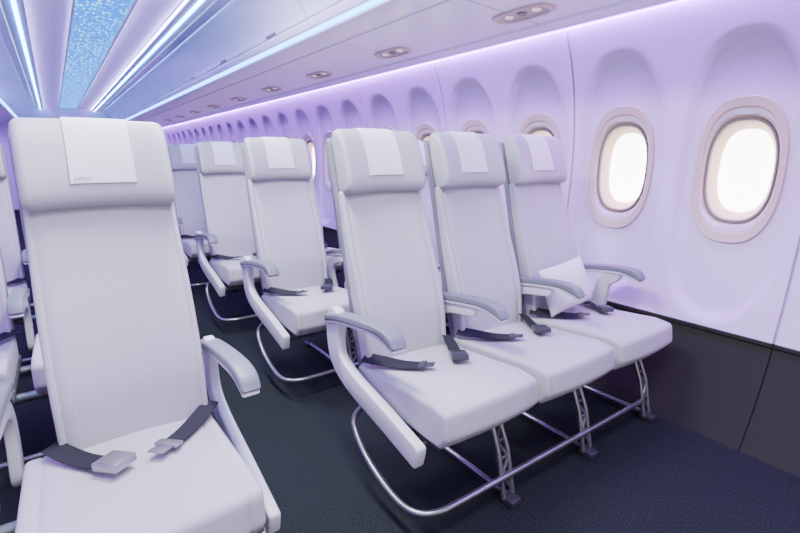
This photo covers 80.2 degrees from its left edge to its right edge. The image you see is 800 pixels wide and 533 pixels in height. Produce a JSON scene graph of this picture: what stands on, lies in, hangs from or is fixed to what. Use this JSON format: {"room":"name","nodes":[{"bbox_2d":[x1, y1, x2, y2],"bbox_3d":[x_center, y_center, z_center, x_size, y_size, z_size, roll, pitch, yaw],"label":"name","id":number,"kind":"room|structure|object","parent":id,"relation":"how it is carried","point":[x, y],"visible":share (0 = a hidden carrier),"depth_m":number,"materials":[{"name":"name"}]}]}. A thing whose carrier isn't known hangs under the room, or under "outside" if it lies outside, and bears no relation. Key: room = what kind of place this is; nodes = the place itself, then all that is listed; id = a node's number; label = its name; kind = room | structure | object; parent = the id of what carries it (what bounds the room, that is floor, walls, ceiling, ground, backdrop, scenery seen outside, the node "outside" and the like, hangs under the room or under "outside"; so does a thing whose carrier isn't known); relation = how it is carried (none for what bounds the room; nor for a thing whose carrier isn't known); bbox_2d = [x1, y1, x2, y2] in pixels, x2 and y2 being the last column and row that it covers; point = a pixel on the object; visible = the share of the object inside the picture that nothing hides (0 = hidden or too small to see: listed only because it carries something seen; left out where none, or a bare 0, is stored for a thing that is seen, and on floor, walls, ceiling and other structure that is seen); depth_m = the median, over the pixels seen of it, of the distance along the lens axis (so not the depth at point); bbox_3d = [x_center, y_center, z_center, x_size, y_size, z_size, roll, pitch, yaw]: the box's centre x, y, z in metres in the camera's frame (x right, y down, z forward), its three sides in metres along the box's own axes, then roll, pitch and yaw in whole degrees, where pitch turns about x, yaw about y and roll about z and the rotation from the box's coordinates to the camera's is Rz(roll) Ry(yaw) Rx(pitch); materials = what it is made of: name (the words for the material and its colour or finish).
{"room":"aircraft cabin","nodes":[
{"label":"aircraft cabin","id":0,"kind":"room"},
{"bbox_2d":[0,100,167,209],"bbox_3d":[-7.341,-2.466,10.735,4.200,2.400,0.050,-9,16,-34],"label":"wall","id":1,"kind":"structure","parent":0,"point":[47,111],"depth_m":10.25,"materials":[{"name":"purple"}]},
{"bbox_2d":[59,0,132,108],"bbox_3d":[-3.273,-2.189,4.942,0.316,0.007,13.950,-9,16,-34],"label":"ceiling panel","id":2,"kind":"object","parent":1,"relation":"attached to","point":[95,24],"depth_m":4.28,"materials":[{"name":"blue"}]},
{"bbox_2d":[0,0,214,110],"bbox_3d":[-3.273,-2.187,4.943,1.120,0.072,13.950,-9,16,-34],"label":"ceiling","id":3,"kind":"structure","parent":0,"point":[49,22],"depth_m":4.27,"materials":[{"name":"white plastic"}]},
{"bbox_2d":[0,4,4,17],"bbox_3d":[-2.659,-1.423,2.323,1.036,0.390,2.096,-9,16,-34],"label":"bin","id":4,"kind":"object","parent":3,"relation":"attached to","point":[1,10],"visible":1,"depth_m":3.30,"materials":[{"name":"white plastic"}]},
{"bbox_2d":[0,18,19,73],"bbox_3d":[-3.878,-1.814,3.988,1.036,0.390,2.096,-9,16,-34],"label":"bin","id":5,"kind":"object","parent":3,"relation":"attached to","point":[8,53],"visible":0.98,"depth_m":4.33,"materials":[{"name":"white plastic"}]},
{"bbox_2d":[0,63,27,104],"bbox_3d":[-5.098,-2.204,5.652,1.036,0.390,2.096,-9,16,-34],"label":"bin","id":6,"kind":"object","parent":3,"relation":"attached to","point":[12,78],"visible":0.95,"depth_m":5.78,"materials":[{"name":"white plastic"}]},
{"bbox_2d":[7,86,32,114],"bbox_3d":[-6.317,-2.595,7.317,1.036,0.390,2.096,-9,16,-34],"label":"bin","id":7,"kind":"object","parent":3,"relation":"attached to","point":[23,94],"visible":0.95,"depth_m":7.40,"materials":[{"name":"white plastic"}]},
{"bbox_2d":[16,100,35,117],"bbox_3d":[-7.537,-2.985,8.981,1.036,0.390,2.096,-9,16,-34],"label":"bin","id":8,"kind":"object","parent":3,"relation":"attached to","point":[28,105],"visible":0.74,"depth_m":9.02,"materials":[{"name":"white plastic"}]},
{"bbox_2d":[12,0,40,109],"bbox_3d":[-3.674,-2.081,4.674,0.016,0.014,13.950,-9,16,-34],"label":"light strip","id":9,"kind":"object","parent":3,"relation":"attached to","point":[13,1],"depth_m":4.05,"materials":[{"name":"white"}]},
{"bbox_2d":[99,103,125,119],"bbox_3d":[-5.775,-3.272,10.205,1.036,0.390,2.096,-9,16,-34],"label":"bin","id":10,"kind":"object","parent":3,"relation":"attached to","point":[107,109],"visible":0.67,"depth_m":9.79,"materials":[{"name":"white plastic"}]},
{"bbox_2d":[107,92,141,118],"bbox_3d":[-4.555,-2.881,8.540,1.036,0.390,2.096,-9,16,-34],"label":"bin","id":11,"kind":"object","parent":3,"relation":"attached to","point":[128,108],"visible":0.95,"depth_m":8.22,"materials":[{"name":"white plastic"}]},
{"bbox_2d":[91,0,187,109],"bbox_3d":[-2.919,-2.235,5.191,0.001,0.022,13.950,-9,16,-34],"label":"light strip","id":12,"kind":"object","parent":3,"relation":"attached to","point":[185,1],"depth_m":4.26,"materials":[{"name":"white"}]},
{"bbox_2d":[119,73,167,111],"bbox_3d":[-3.336,-2.491,6.876,1.036,0.390,2.096,-9,16,-34],"label":"bin","id":13,"kind":"object","parent":3,"relation":"attached to","point":[144,92],"visible":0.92,"depth_m":6.52,"materials":[{"name":"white plastic"}]},
{"bbox_2d":[94,0,204,111],"bbox_3d":[-2.872,-2.212,5.231,0.016,0.014,13.950,-9,16,-34],"label":"light strip","id":14,"kind":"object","parent":3,"relation":"attached to","point":[200,2],"depth_m":4.09,"materials":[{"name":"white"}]},
{"bbox_2d":[139,39,211,98],"bbox_3d":[-2.116,-2.101,5.211,1.036,0.390,2.096,-9,16,-34],"label":"bin","id":15,"kind":"object","parent":3,"relation":"attached to","point":[176,69],"visible":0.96,"depth_m":4.80,"materials":[{"name":"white plastic"}]},
{"bbox_2d":[175,0,313,77],"bbox_3d":[-0.897,-1.710,3.547,1.036,0.390,2.096,-9,16,-34],"label":"bin","id":16,"kind":"object","parent":3,"relation":"attached to","point":[227,34],"visible":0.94,"depth_m":3.21,"materials":[{"name":"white plastic"}]},
{"bbox_2d":[299,0,373,28],"bbox_3d":[0.323,-1.320,1.883,1.036,0.390,2.096,-9,16,-34],"label":"bin","id":17,"kind":"object","parent":3,"relation":"attached to","point":[319,13],"visible":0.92,"depth_m":2.42,"materials":[{"name":"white plastic"}]},
{"bbox_2d":[125,0,384,120],"bbox_3d":[-2.577,-1.977,5.502,0.023,0.010,13.950,-9,16,-34],"label":"light strip","id":18,"kind":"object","parent":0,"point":[375,2],"depth_m":2.90,"materials":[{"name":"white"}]},
{"bbox_2d":[194,0,537,107],"bbox_3d":[-2.586,-2.142,6.334,0.516,0.028,12.606,-9,16,-34],"label":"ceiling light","id":19,"kind":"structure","parent":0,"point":[467,0],"depth_m":2.31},
{"bbox_2d":[0,210,799,532],"bbox_3d":[-3.273,-0.074,5.439,3.560,0.040,13.950,-9,16,-34],"label":"floor","id":20,"kind":"structure","parent":0,"point":[662,475],"depth_m":1.81,"materials":[{"name":"carpet"}]},
{"bbox_2d":[0,365,48,469],"bbox_3d":[-1.398,0.560,1.964,0.908,0.312,0.665,-9,16,-34],"label":"frame","id":21,"kind":"object","parent":20,"relation":"on","point":[29,396],"visible":0.02,"depth_m":1.71,"materials":[{"name":"silver metal"}]},
{"bbox_2d":[0,246,34,403],"bbox_3d":[-1.653,-0.011,1.665,0.495,0.933,0.739,-9,16,-34],"label":"seat","id":22,"kind":"object","parent":21,"relation":"on","point":[15,304],"visible":0.88,"depth_m":1.87,"materials":[{"name":"fabric"}]},
{"bbox_2d":[0,338,18,400],"bbox_3d":[-1.610,0.387,1.639,0.430,0.131,0.500,-9,16,-34],"label":"cushion","id":23,"kind":"object","parent":22,"relation":"on","point":[9,354],"depth_m":1.75,"materials":[{"name":"fabric"}]},
{"bbox_2d":[31,334,47,394],"bbox_3d":[-1.250,-0.053,1.951,0.495,0.981,0.739,-9,16,-34],"label":"seat","id":24,"kind":"object","parent":21,"relation":"on","point":[37,368],"visible":0.06,"depth_m":1.63,"materials":[{"name":"fabric"}]},
{"bbox_2d":[13,303,35,362],"bbox_3d":[-2.008,0.365,2.796,0.908,0.312,0.665,-9,16,-34],"label":"frame","id":25,"kind":"object","parent":20,"relation":"on","point":[25,360],"visible":0.02,"depth_m":2.51,"materials":[{"name":"silver metal"}]},
{"bbox_2d":[0,142,30,321],"bbox_3d":[-2.262,-0.206,2.498,0.495,0.933,0.739,-9,16,-34],"label":"seat","id":26,"kind":"object","parent":25,"relation":"on","point":[13,259],"visible":0.62,"depth_m":2.71,"materials":[{"name":"fabric"}]},
{"bbox_2d":[7,283,27,319],"bbox_3d":[-2.219,0.192,2.472,0.430,0.131,0.500,-9,16,-34],"label":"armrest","id":27,"kind":"object","parent":26,"relation":"on","point":[11,286],"depth_m":2.63,"materials":[{"name":"fabric"}]},
{"bbox_2d":[0,520,266,532],"bbox_3d":[-0.788,0.755,1.132,0.908,0.312,0.665,-9,16,-34],"label":"frame","id":28,"kind":"object","parent":20,"relation":"on","point":[10,527],"visible":0.02,"depth_m":1.10,"materials":[{"name":"silver metal"}]},
{"bbox_2d":[0,379,23,487],"bbox_3d":[-1.043,0.184,0.833,0.495,0.933,0.739,-9,16,-34],"label":"seat","id":29,"kind":"object","parent":28,"relation":"on","point":[9,429],"visible":0.97,"depth_m":1.19,"materials":[{"name":"fabric"}]},
{"bbox_2d":[7,117,280,532],"bbox_3d":[-0.640,0.142,1.119,0.495,0.981,0.739,-9,16,-34],"label":"seat","id":30,"kind":"object","parent":28,"relation":"on","point":[139,447],"visible":1,"depth_m":1.20,"materials":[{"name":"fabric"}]},
{"bbox_2d":[15,414,265,532],"bbox_3d":[-0.597,0.517,1.087,0.430,0.131,0.500,-9,16,-34],"label":"cushion","id":31,"kind":"object","parent":30,"relation":"on","point":[185,475],"depth_m":1.03,"materials":[{"name":"fabric"}]},
{"bbox_2d":[188,258,237,291],"bbox_3d":[-1.558,-0.003,4.365,0.908,0.312,0.665,-9,16,-34],"label":"frame","id":32,"kind":"object","parent":20,"relation":"on","point":[189,259],"visible":0.05,"depth_m":3.96,"materials":[{"name":"silver metal"}]},
{"bbox_2d":[167,144,209,265],"bbox_3d":[-1.745,-0.558,4.119,0.468,0.987,0.739,-9,16,-34],"label":"seat","id":33,"kind":"object","parent":32,"relation":"on","point":[188,201],"visible":0.41,"depth_m":4.21,"materials":[{"name":"fabric"}]},
{"bbox_2d":[181,238,209,257],"bbox_3d":[-1.658,-0.194,4.117,0.396,0.131,0.500,-9,16,-34],"label":"cushion","id":34,"kind":"object","parent":33,"relation":"on","point":[188,244],"depth_m":3.89,"materials":[{"name":"fabric"}]},
{"bbox_2d":[206,271,339,321],"bbox_3d":[-0.948,0.192,3.533,0.908,0.312,0.665,-9,16,-34],"label":"frame","id":35,"kind":"object","parent":20,"relation":"on","point":[227,288],"visible":0.26,"depth_m":3.17,"materials":[{"name":"silver metal"}]},
{"bbox_2d":[194,141,260,296],"bbox_3d":[-1.135,-0.363,3.286,0.468,0.987,0.739,-9,16,-34],"label":"seat","id":36,"kind":"object","parent":35,"relation":"on","point":[229,235],"visible":0.7,"depth_m":3.38,"materials":[{"name":"fabric"}]},
{"bbox_2d":[210,255,260,285],"bbox_3d":[-1.048,0.001,3.285,0.396,0.131,0.500,-9,16,-34],"label":"cushion","id":37,"kind":"object","parent":36,"relation":"on","point":[227,268],"depth_m":3.10,"materials":[{"name":"fabric"}]},
{"bbox_2d":[307,145,342,272],"bbox_3d":[-0.723,-0.457,3.567,0.458,0.933,0.739,-9,16,-34],"label":"seat","id":38,"kind":"object","parent":35,"relation":"on","point":[339,266],"visible":0.08,"depth_m":3.78,"materials":[{"name":"fabric"}]},
{"bbox_2d":[325,247,342,271],"bbox_3d":[-0.639,-0.065,3.569,0.396,0.131,0.500,-9,16,-34],"label":"cushion","id":39,"kind":"object","parent":38,"relation":"on","point":[339,266],"depth_m":3.43,"materials":[{"name":"fabric"}]},
{"bbox_2d":[256,322,448,382],"bbox_3d":[-0.155,0.357,2.828,1.358,0.312,0.665,-9,16,-34],"label":"frame","id":40,"kind":"object","parent":20,"relation":"on","point":[308,343],"visible":0.3,"depth_m":2.44,"materials":[{"name":"silver metal"}]},
{"bbox_2d":[240,137,349,349],"bbox_3d":[-0.526,-0.168,2.454,0.468,0.987,0.739,-9,16,-34],"label":"seat","id":41,"kind":"object","parent":40,"relation":"on","point":[297,289],"visible":0.96,"depth_m":2.55,"materials":[{"name":"fabric"}]},
{"bbox_2d":[261,286,349,335],"bbox_3d":[-0.438,0.197,2.453,0.396,0.131,0.500,-9,16,-34],"label":"cushion","id":42,"kind":"object","parent":41,"relation":"on","point":[300,310],"depth_m":2.30,"materials":[{"name":"fabric"}]},
{"bbox_2d":[325,145,442,290],"bbox_3d":[-0.113,-0.262,2.735,0.458,0.933,0.739,-9,16,-34],"label":"seat","id":43,"kind":"object","parent":40,"relation":"on","point":[336,254],"visible":0.03,"depth_m":2.82,"materials":[{"name":"fabric"}]},
{"bbox_2d":[417,140,441,280],"bbox_3d":[0.270,-0.324,3.000,0.513,0.933,0.739,-9,16,-34],"label":"seat","id":44,"kind":"object","parent":40,"relation":"on","point":[425,192],"visible":0.05,"depth_m":3.16,"materials":[{"name":"fabric"}]},
{"bbox_2d":[351,360,656,517],"bbox_3d":[0.435,0.556,1.982,1.358,0.312,0.665,-9,16,-34],"label":"frame","id":45,"kind":"object","parent":20,"relation":"on","point":[508,497],"visible":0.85,"depth_m":1.68,"materials":[{"name":"silver metal"}]},
{"bbox_2d":[324,128,537,468],"bbox_3d":[0.065,0.030,1.608,0.468,0.987,0.739,-9,16,-34],"label":"seat","id":46,"kind":"object","parent":45,"relation":"on","point":[411,376],"visible":1,"depth_m":1.67,"materials":[{"name":"fabric"}]},
{"bbox_2d":[358,344,537,448],"bbox_3d":[0.152,0.395,1.607,0.396,0.131,0.500,-9,16,-34],"label":"cushion","id":47,"kind":"object","parent":46,"relation":"on","point":[443,399],"depth_m":1.48,"materials":[{"name":"fabric"}]},
{"bbox_2d":[424,131,613,404],"bbox_3d":[0.428,-0.055,1.855,0.458,0.933,0.739,-9,16,-34],"label":"seat","id":48,"kind":"object","parent":45,"relation":"on","point":[481,286],"visible":0.9,"depth_m":1.93,"materials":[{"name":"fabric"}]},
{"bbox_2d":[454,321,613,402],"bbox_3d":[0.512,0.336,1.857,0.396,0.131,0.500,-9,16,-34],"label":"cushion","id":49,"kind":"object","parent":48,"relation":"on","point":[561,363],"depth_m":1.74,"materials":[{"name":"fabric"}]},
{"bbox_2d":[499,134,671,371],"bbox_3d":[0.811,-0.118,2.120,0.513,0.933,0.739,-9,16,-34],"label":"seat","id":50,"kind":"object","parent":45,"relation":"on","point":[535,166],"visible":0.88,"depth_m":2.17,"materials":[{"name":"fabric"}]},
{"bbox_2d":[538,256,591,317],"bbox_3d":[0.759,0.087,2.168,0.315,0.237,0.121,-8,15,-30],"label":"pillow","id":51,"kind":"object","parent":50,"relation":"on","point":[573,271],"visible":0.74,"depth_m":2.12,"materials":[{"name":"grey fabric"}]},
{"bbox_2d":[524,303,671,369],"bbox_3d":[0.872,0.278,2.107,0.396,0.131,0.500,-9,16,-34],"label":"cushion","id":52,"kind":"object","parent":50,"relation":"on","point":[633,337],"depth_m":1.98,"materials":[{"name":"fabric"}]},
{"bbox_2d":[162,0,799,350],"bbox_3d":[-1.707,-1.408,6.277,0.288,1.355,13.942,-9,16,-34],"label":"wall","id":53,"kind":"structure","parent":0,"point":[677,63],"depth_m":2.27,"materials":[{"name":"purple"}]},
{"bbox_2d":[207,105,220,107],"bbox_3d":[-2.483,-2.142,6.346,0.142,0.030,0.330,-10,16,-36],"label":"overhead light panel","id":54,"kind":"object","parent":53,"relation":"attached to","point":[209,106],"visible":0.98,"depth_m":6.34,"materials":[{"name":"beige plastic"}]},
{"bbox_2d":[230,97,246,100],"bbox_3d":[-1.873,-1.947,5.514,0.142,0.030,0.330,-10,16,-36],"label":"overhead light panel","id":55,"kind":"object","parent":53,"relation":"attached to","point":[234,98],"visible":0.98,"depth_m":5.50,"materials":[{"name":"beige plastic"}]},
{"bbox_2d":[262,86,281,91],"bbox_3d":[-1.264,-1.751,4.681,0.142,0.030,0.330,-10,16,-36],"label":"overhead light panel","id":56,"kind":"object","parent":53,"relation":"attached to","point":[272,88],"visible":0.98,"depth_m":4.67,"materials":[{"name":"beige plastic"}]},
{"bbox_2d":[303,133,316,183],"bbox_3d":[-1.002,-1.197,5.402,0.113,0.612,0.340,-9,16,-34],"label":"window","id":57,"kind":"structure","parent":53,"relation":"in","point":[311,144],"depth_m":5.39,"materials":[{"name":"beige plastic"}]},
{"bbox_2d":[306,71,332,78],"bbox_3d":[-0.654,-1.556,3.849,0.142,0.030,0.330,-10,16,-36],"label":"overhead light panel","id":58,"kind":"object","parent":53,"relation":"attached to","point":[320,74],"visible":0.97,"depth_m":3.84,"materials":[{"name":"beige plastic"}]},
{"bbox_2d":[323,131,332,190],"bbox_3d":[-0.694,-1.099,4.982,0.113,0.612,0.340,-9,16,-34],"label":"window","id":59,"kind":"structure","parent":53,"relation":"in","point":[329,133],"depth_m":5.08,"materials":[{"name":"beige plastic"}]},
{"bbox_2d":[374,47,412,58],"bbox_3d":[-0.044,-1.361,3.017,0.142,0.030,0.330,-10,16,-36],"label":"overhead light panel","id":60,"kind":"object","parent":53,"relation":"attached to","point":[394,52],"visible":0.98,"depth_m":3.01,"materials":[{"name":"beige plastic"}]},
{"bbox_2d":[127,0,688,127],"bbox_3d":[-2.186,-2.014,5.780,0.929,0.062,13.950,-9,16,-34],"label":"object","id":61,"kind":"structure","parent":53,"relation":"attached to","point":[435,30],"depth_m":2.77,"materials":[{"name":"white plastic"}]},
{"bbox_2d":[415,123,436,140],"bbox_3d":[0.229,-0.803,3.722,0.113,0.612,0.340,-9,16,-34],"label":"window","id":62,"kind":"structure","parent":53,"relation":"in","point":[425,126],"depth_m":3.67,"materials":[{"name":"beige plastic"}]},
{"bbox_2d":[461,119,490,134],"bbox_3d":[0.537,-0.705,3.301,0.113,0.612,0.340,-9,16,-34],"label":"window","id":63,"kind":"structure","parent":53,"relation":"in","point":[473,122],"depth_m":3.21,"materials":[{"name":"beige plastic"}]},
{"bbox_2d":[492,2,555,24],"bbox_3d":[0.566,-1.166,2.185,0.142,0.030,0.330,-10,16,-36],"label":"overhead light panel","id":64,"kind":"object","parent":53,"relation":"attached to","point":[531,11],"visible":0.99,"depth_m":2.17,"materials":[{"name":"beige plastic"}]},
{"bbox_2d":[517,12,527,15],"bbox_3d":[0.563,-1.161,2.184,0.048,0.008,0.048,-6,14,-35],"label":"air vent","id":65,"kind":"object","parent":64,"relation":"attached to","point":[518,13],"depth_m":2.18,"materials":[{"name":"grey plastic"}]},
{"bbox_2d":[518,113,560,141],"bbox_3d":[0.845,-0.606,2.881,0.113,0.612,0.340,-9,16,-34],"label":"window","id":66,"kind":"structure","parent":53,"relation":"in","point":[541,130],"depth_m":2.80,"materials":[{"name":"beige plastic"}]},
{"bbox_2d":[322,226,799,477],"bbox_3d":[-1.847,-0.523,6.378,0.197,0.425,13.950,-9,16,-34],"label":"lower wall panel","id":67,"kind":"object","parent":53,"relation":"attached to","point":[734,391],"depth_m":2.00,"materials":[{"name":"grey plastic"}]},
{"bbox_2d":[588,106,654,227],"bbox_3d":[1.153,-0.507,2.461,0.113,0.612,0.340,-9,16,-34],"label":"window","id":68,"kind":"structure","parent":53,"relation":"in","point":[623,164],"depth_m":2.49,"materials":[{"name":"beige plastic"}]},
{"bbox_2d":[692,95,789,242],"bbox_3d":[1.460,-0.409,2.041,0.113,0.612,0.340,-9,16,-34],"label":"window","id":69,"kind":"structure","parent":53,"relation":"in","point":[743,163],"depth_m":2.06,"materials":[{"name":"beige plastic"}]},
{"bbox_3d":[-4.782,-0.906,4.138,0.143,1.355,13.950,-9,16,-34],"label":"wall","id":70,"kind":"structure","parent":0,"visible":0},
{"bbox_2d":[0,102,15,122],"bbox_3d":[-4.360,-1.660,4.270,0.929,0.062,13.950,-9,16,-34],"label":"trim","id":71,"kind":"structure","parent":70,"relation":"attached to","point":[6,115],"depth_m":8.03,"materials":[{"name":"white plastic"}]},
{"bbox_2d":[0,99,17,117],"bbox_3d":[-3.969,-1.750,4.536,0.023,0.010,13.950,-9,16,-34],"label":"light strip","id":72,"kind":"structure","parent":70,"relation":"attached to","point":[1,101],"depth_m":6.80,"materials":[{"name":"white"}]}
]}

